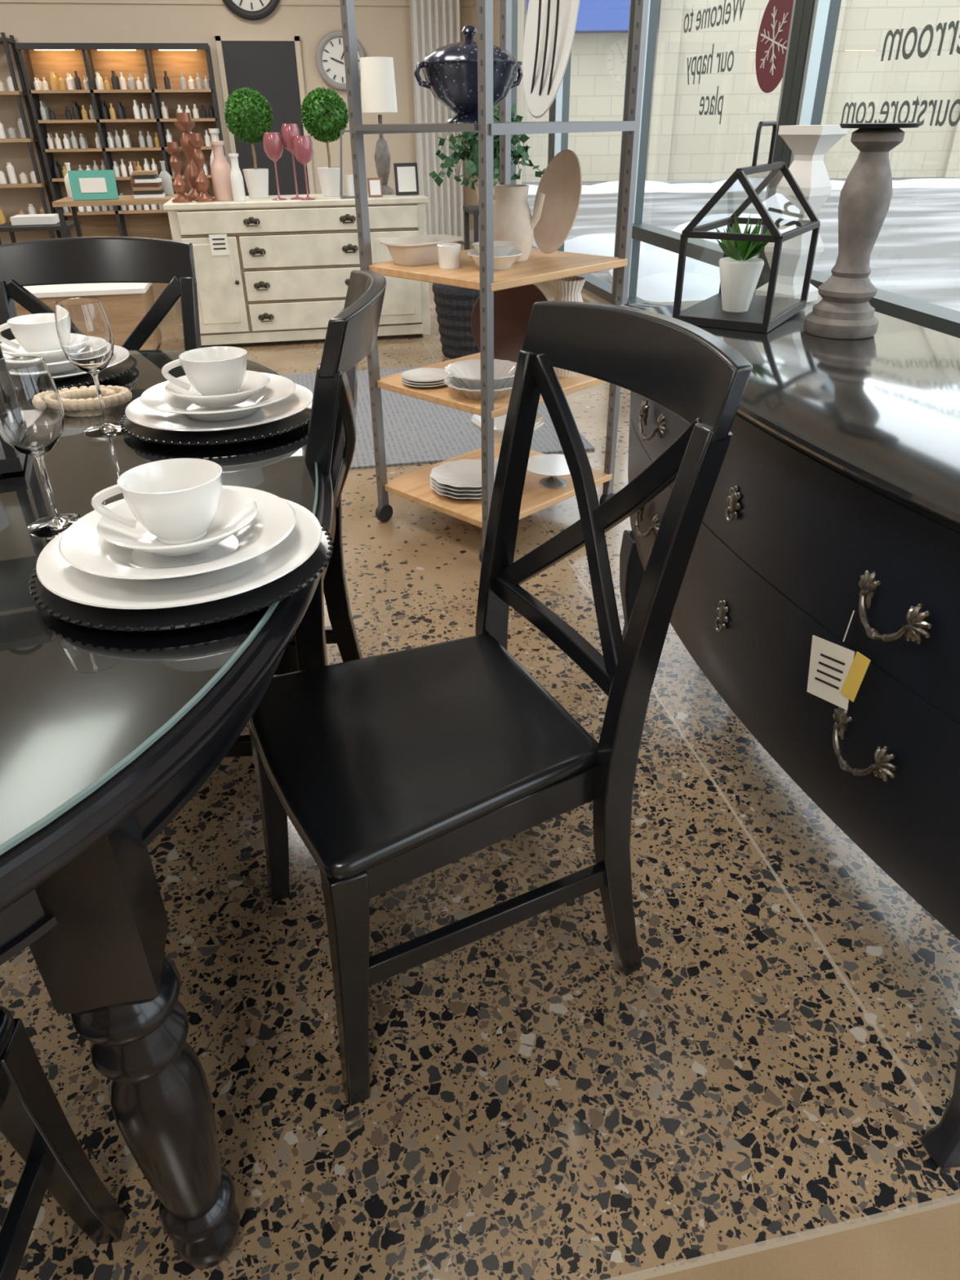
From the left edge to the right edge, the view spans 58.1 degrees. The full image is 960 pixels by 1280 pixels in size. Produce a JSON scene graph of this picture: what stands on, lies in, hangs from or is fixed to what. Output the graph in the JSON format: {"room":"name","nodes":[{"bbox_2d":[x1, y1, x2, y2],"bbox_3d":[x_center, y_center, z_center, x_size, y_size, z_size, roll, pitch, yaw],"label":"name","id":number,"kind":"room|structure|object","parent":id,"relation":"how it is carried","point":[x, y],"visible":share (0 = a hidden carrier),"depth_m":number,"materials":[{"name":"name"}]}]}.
{"room":"shop","nodes":[
{"label":"shop","id":0,"kind":"room"},
{"bbox_2d":[0,0,479,244],"bbox_3d":[-3.993,-5.403,8.431,8.520,3.000,0.200,-6,32,-9],"label":"wall","id":1,"kind":"structure","parent":0,"point":[384,31],"depth_m":8.49,"materials":[{"name":"beige paint"}]},
{"bbox_2d":[0,0,473,6],"bbox_3d":[-3.940,-5.982,7.962,7.900,0.176,0.022,-6,32,-9],"label":"trim","id":2,"kind":"structure","parent":1,"relation":"attached to","point":[310,2],"depth_m":8.22,"materials":[{"name":"beige paint"}]},
{"bbox_2d":[222,0,279,20],"bbox_3d":[-2.188,-6.239,8.172,0.612,0.612,0.076,-6,32,-9],"label":"wall clock","id":3,"kind":"object","parent":1,"relation":"attached to","point":[251,10],"visible":1,"depth_m":8.27,"materials":[{"name":"grey"}]},
{"bbox_2d":[214,34,314,195],"bbox_3d":[-2.152,-5.058,8.877,0.800,1.910,0.115,-6,32,-9],"label":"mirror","id":4,"kind":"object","parent":1,"relation":"in","point":[268,64],"depth_m":8.59,"materials":[{"name":"grey"}]},
{"bbox_2d":[315,30,365,90],"bbox_3d":[-1.387,-5.789,8.631,0.499,0.499,0.062,-6,32,-9],"label":"wall clock","id":5,"kind":"object","parent":1,"relation":"attached to","point":[330,58],"visible":0.68,"depth_m":8.61,"materials":[{"name":"grey"}]},
{"bbox_2d":[457,229,479,242],"bbox_3d":[-3.932,-4.118,9.088,8.170,0.120,0.020,-6,32,-9],"label":"baseboard","id":6,"kind":"structure","parent":1,"relation":"attached to","point":[471,232],"depth_m":9.72,"materials":[{"name":"white paint"}]},
{"bbox_2d":[0,241,959,1279],"bbox_3d":[-2.529,-0.359,3.060,8.520,0.100,14.900,-6,32,-9],"label":"floor","id":7,"kind":"structure","parent":0,"point":[756,1100],"depth_m":1.33,"materials":[{"name":"stone"}]},
{"bbox_2d":[0,32,61,238],"bbox_3d":[-4.791,-4.683,8.320,1.000,1.900,0.340,-6,32,-9],"label":"bookshelf","id":8,"kind":"object","parent":7,"relation":"on","point":[5,41],"visible":0.62,"depth_m":8.26,"materials":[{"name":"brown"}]},
{"bbox_2d":[0,76,44,224],"bbox_3d":[-4.768,-4.696,8.294,0.870,1.316,0.070,-6,32,-9],"label":"bottle collection","id":9,"kind":"object","parent":8,"relation":"in","point":[12,132],"visible":0.64,"depth_m":8.40,"materials":[{"name":"white ceramic"}]},
{"bbox_2d":[0,213,83,244],"bbox_3d":[-3.763,-3.368,7.448,0.600,0.530,0.500,-6,32,-9],"label":"side table","id":10,"kind":"object","parent":7,"relation":"on","point":[32,222],"visible":0.44,"depth_m":7.22,"materials":[{"name":"grey wood"}]},
{"bbox_2d":[0,1005,125,1279],"bbox_3d":[-0.660,0.485,0.587,0.452,0.984,0.597,-3,31,-3],"label":"dining chair","id":11,"kind":"object","parent":7,"relation":"on","point":[33,1122],"visible":1,"depth_m":0.91,"materials":[{"name":"black paint"}]},
{"bbox_2d":[0,282,161,350],"bbox_3d":[-2.514,-1.891,5.118,1.140,0.390,0.460,-6,32,-9],"label":"storage chest","id":12,"kind":"object","parent":7,"relation":"on","point":[125,304],"visible":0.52,"depth_m":4.96,"materials":[{"name":"brown wood"}]},
{"bbox_2d":[0,235,201,351],"bbox_3d":[-0.842,-0.336,1.948,0.452,0.984,0.597,-2,31,-3],"label":"dining chair","id":13,"kind":"object","parent":7,"relation":"on","point":[96,259],"visible":0.26,"depth_m":1.93,"materials":[{"name":"black paint"}]},
{"bbox_2d":[52,193,186,237],"bbox_3d":[-2.557,-2.853,6.374,0.850,0.732,0.500,-6,32,-9],"label":"display table","id":14,"kind":"object","parent":7,"relation":"on","point":[123,199],"visible":0.24,"depth_m":6.01,"materials":[{"name":"brown wood"}]},
{"bbox_2d":[64,162,72,197],"bbox_3d":[-2.934,-3.299,6.196,0.090,0.220,0.090,-6,32,-9],"label":"bottle","id":15,"kind":"object","parent":14,"relation":"on","point":[67,164],"visible":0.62,"depth_m":6.17,"materials":[{"name":"white ceramic"}]},
{"bbox_2d":[67,169,119,199],"bbox_3d":[-2.679,-3.153,5.986,0.300,0.181,0.047,-6,32,-9],"label":"picture frame","id":16,"kind":"object","parent":14,"relation":"on","point":[91,184],"visible":1,"depth_m":5.97,"materials":[{"name":"teal wood"}]},
{"bbox_2d":[129,161,137,195],"bbox_3d":[-2.493,-3.348,6.269,0.090,0.220,0.090,-6,32,-9],"label":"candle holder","id":17,"kind":"object","parent":14,"relation":"on","point":[133,163],"visible":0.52,"depth_m":6.23,"materials":[{"name":"glass"}]},
{"bbox_2d":[132,169,164,198],"bbox_3d":[-2.359,-3.236,6.130,0.205,0.166,0.160,-6,32,-9],"label":"book stack","id":18,"kind":"object","parent":14,"relation":"on","point":[147,184],"visible":1,"depth_m":6.07,"materials":[{"name":"paper"}]},
{"bbox_2d":[159,160,173,195],"bbox_3d":[-2.297,-3.370,6.302,0.090,0.220,0.090,-6,32,-9],"label":"bottle","id":19,"kind":"object","parent":14,"relation":"on","point":[166,181],"visible":0.95,"depth_m":6.28,"materials":[{"name":"grey ceramic"}]},
{"bbox_2d":[14,42,225,239],"bbox_3d":[-3.413,-4.826,8.581,1.700,1.805,0.320,-6,32,-9],"label":"shelving unit","id":20,"kind":"object","parent":7,"relation":"on","point":[37,60],"visible":0.66,"depth_m":8.43,"materials":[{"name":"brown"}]},
{"bbox_2d":[33,70,214,212],"bbox_3d":[-3.410,-4.916,8.533,1.602,1.183,0.160,-6,32,-9],"label":"bottle collection","id":21,"kind":"object","parent":20,"relation":"on","point":[55,84],"visible":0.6,"depth_m":8.37,"materials":[{"name":"white ceramic"}]},
{"bbox_2d":[128,49,196,50],"bbox_3d":[-3.421,-5.564,8.135,1.447,0.012,0.040,-6,32,-9],"label":"strip light","id":22,"kind":"object","parent":20,"relation":"attached to","point":[129,50],"visible":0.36,"depth_m":8.23,"materials":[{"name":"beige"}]},
{"bbox_2d":[0,350,333,1269],"bbox_3d":[-0.746,0.129,1.380,1.090,0.766,1.754,-6,32,-9],"label":"dining table","id":23,"kind":"object","parent":7,"relation":"on","point":[107,735],"visible":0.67,"depth_m":0.81,"materials":[{"name":"black paint"}]},
{"bbox_2d":[0,355,84,537],"bbox_3d":[-0.531,-0.230,1.035,0.080,0.200,0.080,7,32,12],"label":"wine glass","id":24,"kind":"object","parent":23,"relation":"on","point":[32,411],"visible":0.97,"depth_m":0.99,"materials":[{"name":"clear glass"}]},
{"bbox_2d":[53,297,124,436],"bbox_3d":[-0.614,-0.431,1.370,0.080,0.200,0.080,7,32,12],"label":"wine glass","id":25,"kind":"object","parent":23,"relation":"on","point":[86,338],"visible":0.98,"depth_m":1.32,"materials":[{"name":"clear glass"}]},
{"bbox_2d":[57,385,132,410],"bbox_3d":[-0.703,-0.430,1.534,0.162,0.021,0.107,-6,32,-9],"label":"bead garland","id":26,"kind":"object","parent":23,"relation":"on","point":[84,397],"visible":0.73,"depth_m":1.53,"materials":[{"name":"beige wood"}]},
{"bbox_2d":[53,355,137,390],"bbox_3d":[-0.859,-0.538,1.731,0.328,0.015,0.327,-6,32,-9],"label":"charger plate","id":27,"kind":"object","parent":23,"relation":"on","point":[131,362],"visible":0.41,"depth_m":1.69,"materials":[{"name":"black paint"}]},
{"bbox_2d":[50,345,129,380],"bbox_3d":[-0.859,-0.549,1.724,0.306,0.022,0.306,-6,32,-9],"label":"dinner plate","id":28,"kind":"object","parent":27,"relation":"on","point":[120,353],"visible":0.23,"depth_m":1.70,"materials":[{"name":"white ceramic"}]},
{"bbox_2d":[2,353,77,373],"bbox_3d":[-0.859,-0.560,1.718,0.252,0.034,0.252,-6,32,-9],"label":"plate","id":29,"kind":"object","parent":28,"relation":"on","point":[64,366],"visible":0.2,"depth_m":1.67,"materials":[{"name":"white ceramic"}]},
{"bbox_2d":[0,338,66,363],"bbox_3d":[-0.860,-0.573,1.709,0.170,0.029,0.170,-6,32,-9],"label":"saucer","id":30,"kind":"object","parent":29,"relation":"on","point":[58,355],"visible":0.39,"depth_m":1.66,"materials":[{"name":"white ceramic"}]},
{"bbox_2d":[0,313,62,352],"bbox_3d":[-0.864,-0.592,1.691,0.108,0.070,0.122,20,37,30],"label":"coffee cup","id":31,"kind":"object","parent":30,"relation":"on","point":[36,332],"visible":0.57,"depth_m":1.67,"materials":[{"name":"white ceramic"}]},
{"bbox_2d":[28,523,333,631],"bbox_3d":[-0.332,-0.091,0.981,0.328,0.015,0.327,-6,32,-9],"label":"charger plate","id":32,"kind":"object","parent":23,"relation":"on","point":[115,620],"visible":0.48,"depth_m":0.88,"materials":[{"name":"black paint"}]},
{"bbox_2d":[35,497,321,609],"bbox_3d":[-0.332,-0.101,0.974,0.306,0.022,0.306,-6,32,-9],"label":"dinner plate","id":33,"kind":"object","parent":32,"relation":"on","point":[62,579],"visible":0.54,"depth_m":0.91,"materials":[{"name":"white ceramic"}]},
{"bbox_2d":[58,484,296,579],"bbox_3d":[-0.332,-0.112,0.968,0.252,0.034,0.252,-6,32,-9],"label":"plate","id":34,"kind":"object","parent":33,"relation":"on","point":[82,546],"visible":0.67,"depth_m":0.94,"materials":[{"name":"white ceramic"}]},
{"bbox_2d":[96,488,257,555],"bbox_3d":[-0.332,-0.126,0.960,0.170,0.029,0.170,-6,32,-9],"label":"saucer","id":35,"kind":"object","parent":34,"relation":"on","point":[236,510],"visible":0.62,"depth_m":0.95,"materials":[{"name":"white ceramic"}]},
{"bbox_2d":[91,457,222,544],"bbox_3d":[-0.337,-0.145,0.941,0.108,0.070,0.122,20,37,30],"label":"coffee cup","id":36,"kind":"object","parent":35,"relation":"on","point":[177,500],"visible":1,"depth_m":0.93,"materials":[{"name":"white ceramic"}]},
{"bbox_2d":[120,403,311,445],"bbox_3d":[-0.434,-0.380,1.461,0.328,0.015,0.327,-6,32,-9],"label":"charger plate","id":37,"kind":"object","parent":23,"relation":"on","point":[301,418],"visible":0.44,"depth_m":1.38,"materials":[{"name":"black paint"}]},
{"bbox_2d":[124,383,313,431],"bbox_3d":[-0.434,-0.391,1.455,0.306,0.022,0.306,-6,32,-9],"label":"dinner plate","id":38,"kind":"object","parent":37,"relation":"on","point":[301,398],"visible":0.52,"depth_m":1.41,"materials":[{"name":"white ceramic"}]},
{"bbox_2d":[139,372,296,421],"bbox_3d":[-0.434,-0.402,1.448,0.252,0.034,0.252,-6,32,-9],"label":"plate","id":39,"kind":"object","parent":38,"relation":"on","point":[279,388],"visible":0.65,"depth_m":1.43,"materials":[{"name":"white ceramic"}]},
{"bbox_2d":[164,369,270,407],"bbox_3d":[-0.435,-0.415,1.440,0.170,0.029,0.170,-6,32,-9],"label":"saucer","id":40,"kind":"object","parent":39,"relation":"on","point":[253,382],"visible":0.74,"depth_m":1.41,"materials":[{"name":"white ceramic"}]},
{"bbox_2d":[161,346,247,395],"bbox_3d":[-0.439,-0.434,1.421,0.108,0.070,0.122,20,37,30],"label":"coffee cup","id":41,"kind":"object","parent":40,"relation":"on","point":[215,370],"visible":0.89,"depth_m":1.40,"materials":[{"name":"white ceramic"}]},
{"bbox_3d":[-0.818,-0.218,1.212,0.260,0.003,0.660,-6,32,-9],"label":"table runner","id":42,"kind":"object","parent":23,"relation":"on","visible":0},
{"bbox_2d":[0,346,26,473],"bbox_3d":[-0.772,-0.411,1.203,0.170,0.334,0.170,-12,33,-18],"label":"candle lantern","id":43,"kind":"object","parent":42,"relation":"on","point":[11,460],"visible":0.39,"depth_m":1.24,"materials":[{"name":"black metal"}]},
{"bbox_2d":[163,191,430,345],"bbox_3d":[-1.085,-2.302,5.381,1.510,0.810,0.535,-6,32,-9],"label":"dresser","id":44,"kind":"object","parent":7,"relation":"on","point":[267,269],"visible":0.74,"depth_m":5.14,"materials":[{"name":"beige paint"}]},
{"bbox_2d":[164,142,191,202],"bbox_3d":[-1.718,-2.655,4.904,0.110,0.300,0.110,-6,32,-9],"label":"candle holder","id":45,"kind":"object","parent":44,"relation":"on","point":[179,184],"visible":1,"depth_m":4.90,"materials":[{"name":"orange metal"}]},
{"bbox_2d":[173,112,200,200],"bbox_3d":[-1.680,-2.799,5.005,0.140,0.440,0.140,-6,32,-9],"label":"candle holder","id":46,"kind":"object","parent":44,"relation":"on","point":[184,123],"visible":0.73,"depth_m":4.96,"materials":[{"name":"orange metal"}]},
{"bbox_2d":[187,133,215,202],"bbox_3d":[-1.591,-2.687,4.915,0.110,0.340,0.110,-6,32,-9],"label":"candle holder","id":47,"kind":"object","parent":44,"relation":"on","point":[202,183],"visible":1,"depth_m":4.91,"materials":[{"name":"orange metal"}]},
{"bbox_2d":[208,128,226,167],"bbox_3d":[-1.550,-2.826,5.126,0.100,0.360,0.100,-6,32,-9],"label":"vase","id":48,"kind":"object","parent":44,"relation":"on","point":[214,132],"visible":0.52,"depth_m":5.04,"materials":[{"name":"white ceramic"}]},
{"bbox_2d":[209,141,233,200],"bbox_3d":[-1.491,-2.702,4.977,0.120,0.300,0.120,-6,32,-9],"label":"vase","id":49,"kind":"object","parent":44,"relation":"on","point":[220,170],"visible":0.94,"depth_m":4.95,"materials":[{"name":"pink ceramic"}]},
{"bbox_2d":[228,153,245,201],"bbox_3d":[-1.392,-2.645,4.939,0.070,0.240,0.070,-6,32,-9],"label":"vase","id":50,"kind":"object","parent":44,"relation":"on","point":[236,176],"visible":1,"depth_m":4.92,"materials":[{"name":"white ceramic"}]},
{"bbox_2d":[222,86,273,198],"bbox_3d":[-1.334,-2.907,5.058,0.283,0.563,0.283,-6,32,-9],"label":"boxwood topiary","id":51,"kind":"object","parent":44,"relation":"on","point":[247,113],"visible":0.99,"depth_m":4.93,"materials":[{"name":"green plant"}]},
{"bbox_2d":[262,132,286,199],"bbox_3d":[-1.175,-2.723,4.966,0.110,0.340,0.110,-6,32,-9],"label":"goblet","id":52,"kind":"object","parent":44,"relation":"on","point":[272,141],"visible":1,"depth_m":4.88,"materials":[{"name":"pink glass"}]},
{"bbox_2d":[280,123,304,199],"bbox_3d":[-1.075,-2.757,4.982,0.110,0.380,0.110,-6,32,-9],"label":"goblet","id":53,"kind":"object","parent":44,"relation":"on","point":[288,131],"visible":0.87,"depth_m":4.88,"materials":[{"name":"pink glass"}]},
{"bbox_2d":[293,135,315,199],"bbox_3d":[-1.004,-2.707,4.957,0.110,0.320,0.110,-6,32,-9],"label":"goblet","id":54,"kind":"object","parent":44,"relation":"on","point":[302,144],"visible":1,"depth_m":4.88,"materials":[{"name":"pink glass"}]},
{"bbox_2d":[300,86,348,196],"bbox_3d":[-0.907,-2.953,5.128,0.284,0.562,0.283,-6,32,-9],"label":"boxwood topiary","id":55,"kind":"object","parent":44,"relation":"on","point":[324,113],"visible":0.97,"depth_m":5.00,"materials":[{"name":"green plant"}]},
{"bbox_2d":[339,129,355,198],"bbox_3d":[-0.764,-2.771,5.034,0.130,0.346,0.110,-6,32,-9],"label":"lantern","id":56,"kind":"object","parent":44,"relation":"on","point":[349,178],"visible":0.69,"depth_m":5.06,"materials":[{"name":"grey metal"}]},
{"bbox_2d":[367,177,382,197],"bbox_3d":[-0.621,-2.673,5.101,0.080,0.101,0.031,-10,32,-14],"label":"picture frame","id":57,"kind":"object","parent":44,"relation":"on","point":[375,188],"visible":1,"depth_m":5.09,"materials":[{"name":"orange metal"}]},
{"bbox_2d":[360,56,397,195],"bbox_3d":[-0.593,-3.059,5.163,0.210,0.700,0.210,-6,32,-9],"label":"table lamp","id":58,"kind":"object","parent":44,"relation":"on","point":[378,90],"visible":0.91,"depth_m":5.01,"materials":[{"name":"white fabric"}]},
{"bbox_2d":[393,162,418,195],"bbox_3d":[-0.441,-2.766,5.183,0.140,0.171,0.039,-10,32,-14],"label":"picture frame","id":59,"kind":"object","parent":44,"relation":"on","point":[406,175],"visible":1,"depth_m":5.17,"materials":[{"name":"grey"}]},
{"bbox_2d":[224,270,386,757],"bbox_3d":[-0.440,-0.130,1.599,0.597,0.984,0.452,-2,31,-3],"label":"dining chair","id":60,"kind":"object","parent":7,"relation":"on","point":[351,335],"visible":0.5,"depth_m":1.43,"materials":[{"name":"black paint"}]},
{"bbox_2d":[409,0,464,241],"bbox_3d":[-0.423,-5.596,8.914,0.720,2.715,0.070,-6,32,-9],"label":"curtain","id":61,"kind":"object","parent":7,"relation":"on","point":[434,24],"visible":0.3,"depth_m":9.04,"materials":[{"name":"white fabric"}]},
{"bbox_2d":[280,366,594,469],"bbox_3d":[-0.384,-1.111,4.152,1.450,0.010,1.550,-6,32,-9],"label":"area rug","id":62,"kind":"object","parent":7,"relation":"on","point":[416,431],"visible":0.43,"depth_m":3.84,"materials":[{"name":"grey carpet"}]},
{"bbox_2d":[431,283,480,359],"bbox_3d":[-0.047,-1.864,5.022,0.450,0.392,0.450,-6,32,-9],"label":"wicker basket","id":63,"kind":"object","parent":7,"relation":"on","point":[455,305],"visible":0.45,"depth_m":4.88,"materials":[{"name":"black wicker"}]},
{"bbox_2d":[462,204,479,249],"bbox_3d":[0.098,-2.317,5.438,0.340,0.732,0.340,-6,32,-9],"label":"plant stand","id":64,"kind":"object","parent":7,"relation":"on","point":[473,210],"visible":0.21,"depth_m":5.27,"materials":[{"name":"grey metal"}]},
{"bbox_2d":[428,102,545,205],"bbox_3d":[0.034,-2.820,5.040,0.589,0.540,0.611,-17,35,-25],"label":"ivy","id":65,"kind":"object","parent":64,"relation":"on","point":[470,151],"visible":0.41,"depth_m":4.96,"materials":[{"name":"green plant"}]},
{"bbox_2d":[339,0,648,562],"bbox_3d":[0.049,-1.335,2.506,0.538,2.090,0.674,26,40,37],"label":"shelf rack","id":66,"kind":"object","parent":7,"relation":"on","point":[540,266],"visible":0.6,"depth_m":2.52,"materials":[{"name":"grey metal"}]},
{"bbox_2d":[378,234,463,266],"bbox_3d":[-0.174,-1.176,2.608,0.250,0.063,0.160,-25,39,-34],"label":"ceramic baking dish","id":67,"kind":"object","parent":66,"relation":"on","point":[420,250],"visible":0.87,"depth_m":2.56,"materials":[{"name":"beige ceramic"}]},
{"bbox_2d":[401,368,448,387],"bbox_3d":[-0.166,-0.819,2.707,0.160,0.029,0.160,-6,32,-9],"label":"plates","id":68,"kind":"object","parent":66,"relation":"on","point":[418,377],"visible":0.88,"depth_m":2.70,"materials":[{"name":"white ceramic"}]},
{"bbox_2d":[436,242,461,268],"bbox_3d":[-0.089,-1.114,2.505,0.070,0.062,0.070,-6,32,-9],"label":"tumbler","id":69,"kind":"object","parent":66,"relation":"on","point":[449,253],"visible":1,"depth_m":2.48,"materials":[{"name":"white ceramic"}]},
{"bbox_2d":[429,458,497,499],"bbox_3d":[-0.032,-0.526,2.866,0.271,0.061,0.271,-6,32,-9],"label":"plates","id":70,"kind":"object","parent":66,"relation":"on","point":[460,478],"visible":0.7,"depth_m":2.84,"materials":[{"name":"white ceramic"}]},
{"bbox_2d":[413,24,523,123],"bbox_3d":[-0.027,-1.517,2.319,0.272,0.220,0.272,9,33,16],"label":"tureen","id":71,"kind":"object","parent":66,"relation":"on","point":[450,71],"visible":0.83,"depth_m":2.25,"materials":[{"name":"ceramic"}]},
{"bbox_2d":[444,359,516,399],"bbox_3d":[0.013,-0.774,2.585,0.245,0.076,0.241,-6,32,-9],"label":"serving bowl","id":72,"kind":"object","parent":66,"relation":"on","point":[464,376],"visible":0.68,"depth_m":2.58,"materials":[{"name":"white ceramic"}]},
{"bbox_2d":[466,240,522,270],"bbox_3d":[0.042,-1.106,2.487,0.160,0.064,0.160,-6,32,-9],"label":"bowls","id":73,"kind":"object","parent":66,"relation":"on","point":[504,255],"visible":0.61,"depth_m":2.45,"materials":[{"name":"white ceramic"}]},
{"bbox_2d":[471,412,544,462],"bbox_3d":[0.100,-0.714,3.082,0.265,0.155,0.265,-6,32,-9],"label":"footed bowl","id":74,"kind":"object","parent":66,"relation":"on","point":[500,421],"visible":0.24,"depth_m":3.07,"materials":[{"name":"white ceramic"}]},
{"bbox_2d":[471,284,547,362],"bbox_3d":[0.104,-1.034,2.814,0.270,0.266,0.058,1,31,3],"label":"charger plate","id":75,"kind":"object","parent":66,"relation":"on","point":[513,307],"visible":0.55,"depth_m":2.82,"materials":[{"name":"brown"}]},
{"bbox_2d":[493,184,545,261],"bbox_3d":[0.095,-1.255,2.599,0.162,0.201,0.137,-12,33,-18],"label":"ceramic pitcher","id":76,"kind":"object","parent":66,"relation":"on","point":[513,221],"visible":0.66,"depth_m":2.55,"materials":[{"name":"beige ceramic"}]},
{"bbox_2d":[526,453,570,488],"bbox_3d":[0.247,-0.560,2.912,0.210,0.066,0.210,-6,32,-9],"label":"glass cake stand","id":77,"kind":"object","parent":66,"relation":"on","point":[553,465],"visible":0.82,"depth_m":2.90,"materials":[{"name":"white glass"}]},
{"bbox_2d":[522,0,579,118],"bbox_3d":[0.199,-1.727,2.400,0.178,0.474,0.060,22,38,33],"label":"oval tray","id":78,"kind":"object","parent":66,"relation":"on","point":[550,24],"visible":1,"depth_m":2.44,"materials":[{"name":"white ceramic"}]},
{"bbox_2d":[533,149,582,253],"bbox_3d":[0.235,-1.334,2.635,0.175,0.283,0.054,26,40,36],"label":"oval platter","id":79,"kind":"object","parent":66,"relation":"on","point":[561,182],"visible":0.96,"depth_m":2.64,"materials":[{"name":"beige ceramic"}]},
{"bbox_2d":[552,275,586,377],"bbox_3d":[0.274,-0.980,2.713,0.129,0.290,0.129,-6,32,-9],"label":"ribbed vase","id":80,"kind":"object","parent":66,"relation":"on","point":[568,289],"visible":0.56,"depth_m":2.63,"materials":[{"name":"beige ceramic"}]},
{"bbox_2d":[248,300,752,1106],"bbox_3d":[-0.023,0.072,1.257,0.597,0.984,0.452,-15,34,-22],"label":"dining chair","id":81,"kind":"object","parent":7,"relation":"on","point":[392,770],"visible":0.97,"depth_m":1.18,"materials":[{"name":"black paint"}]},
{"bbox_2d":[619,294,959,1167],"bbox_3d":[0.620,-0.015,1.506,0.550,0.866,1.374,-6,32,-9],"label":"chest","id":82,"kind":"object","parent":7,"relation":"on","point":[836,492],"visible":0.87,"depth_m":1.14,"materials":[{"name":"black paint"}]},
{"bbox_2d":[672,120,820,333],"bbox_3d":[0.514,-0.782,1.620,0.181,0.329,0.281,17,36,27],"label":"lantern","id":83,"kind":"object","parent":82,"relation":"on","point":[764,313],"visible":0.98,"depth_m":1.60,"materials":[{"name":"black metal"}]},
{"bbox_2d":[715,212,777,312],"bbox_3d":[0.487,-0.712,1.628,0.118,0.169,0.113,-6,32,-9],"label":"potted succulent","id":84,"kind":"object","parent":83,"relation":"in","point":[740,272],"visible":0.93,"depth_m":1.61,"materials":[{"name":"green plant"}]},
{"bbox_2d":[755,124,848,302],"bbox_3d":[0.650,-0.862,1.759,0.093,0.320,0.093,-24,38,-33],"label":"candlestick","id":85,"kind":"object","parent":82,"relation":"on","point":[809,144],"visible":0.75,"depth_m":1.72,"materials":[{"name":"white ceramic"}]},
{"bbox_2d":[807,610,871,710],"bbox_3d":[0.445,0.023,1.073,0.003,0.140,0.086,-18,35,-26],"label":"price tag","id":86,"kind":"object","parent":82,"relation":"attached to","point":[835,676],"visible":1,"depth_m":1.08,"materials":[{"name":"white paper"}]},
{"bbox_2d":[803,122,921,338],"bbox_3d":[0.649,-0.698,1.482,0.126,0.325,0.126,-6,32,-9],"label":"wooden candlestick","id":87,"kind":"object","parent":82,"relation":"on","point":[844,310],"visible":1,"depth_m":1.46,"materials":[{"name":"grey wood"}]},
{"bbox_2d":[493,0,613,305],"bbox_3d":[1.553,-2.148,2.940,0.150,3.000,14.500,-6,32,-9],"label":"wall","id":88,"kind":"structure","parent":0,"point":[585,294],"depth_m":8.14,"materials":[{"name":"beige paint"}]},
{"bbox_2d":[511,0,551,248],"bbox_3d":[0.446,-4.680,7.437,0.130,2.500,1.750,-6,32,-9],"label":"window","id":89,"kind":"structure","parent":88,"relation":"in","point":[514,2],"depth_m":7.88,"materials":[{"name":"grey metal"}]},
{"bbox_2d":[550,0,635,305],"bbox_3d":[0.791,-3.795,5.967,0.130,2.500,1.750,-6,32,-9],"label":"window","id":90,"kind":"structure","parent":88,"relation":"in","point":[606,291],"depth_m":6.12,"materials":[{"name":"grey metal"}]},
{"bbox_2d":[614,0,804,304],"bbox_3d":[1.159,-2.852,4.400,0.130,2.500,1.980,-6,32,-9],"label":"window","id":91,"kind":"structure","parent":88,"relation":"in","point":[699,249],"depth_m":5.00,"materials":[{"name":"grey metal"}]},
{"bbox_2d":[755,0,793,93],"bbox_3d":[1.278,-2.604,3.756,0.009,0.380,0.330,-6,32,-9],"label":"decal","id":92,"kind":"object","parent":91,"relation":"attached to","point":[774,29],"visible":0.95,"depth_m":3.77,"materials":[{"name":"red plastic"}]},
{"bbox_2d":[683,0,959,126],"bbox_3d":[1.353,-2.445,3.557,0.002,0.628,2.697,-6,32,-9],"label":"lettering","id":93,"kind":"object","parent":91,"relation":"attached to","point":[929,27],"depth_m":3.11,"materials":[{"name":"black paint"}]},
{"bbox_2d":[762,0,959,337],"bbox_3d":[1.557,-1.828,2.700,0.130,2.500,2.070,-6,32,-9],"label":"window","id":94,"kind":"structure","parent":88,"relation":"in","point":[820,20],"depth_m":3.46,"materials":[{"name":"grey metal"}]},
{"label":"outside","id":95,"kind":"structure","parent":0,"visible":0},
{"bbox_2d":[521,177,959,311],"bbox_3d":[27.612,-9.840,18.411,57.670,0.100,90.000,-6,32,-9],"label":"ground","id":96,"kind":"structure","parent":95,"point":[915,254],"depth_m":12.16,"materials":[{"name":"white snow"}]},
{"bbox_2d":[564,213,761,302],"bbox_3d":[1.812,-3.798,8.848,2.606,0.720,5.855,13,34,21],"label":"snow pile","id":97,"kind":"object","parent":96,"relation":"on","point":[657,266],"visible":0.34,"depth_m":7.79,"materials":[{"name":"grey snow"}]},
{"bbox_2d":[521,0,959,182],"bbox_3d":[11.429,-14.445,19.201,60.001,7.300,1.650,-1,31,0],"label":"neighbouring building","id":98,"kind":"structure","parent":96,"relation":"on","point":[684,144],"depth_m":19.97,"materials":[{"name":"beige brick"}]},
{"bbox_2d":[526,177,959,194],"bbox_3d":[11.675,-9.668,18.352,34.660,0.387,2.006,-1,31,0],"label":"snow bank","id":99,"kind":"object","parent":96,"relation":"on","point":[651,186],"visible":0.17,"depth_m":17.89,"materials":[{"name":"grey snow"}]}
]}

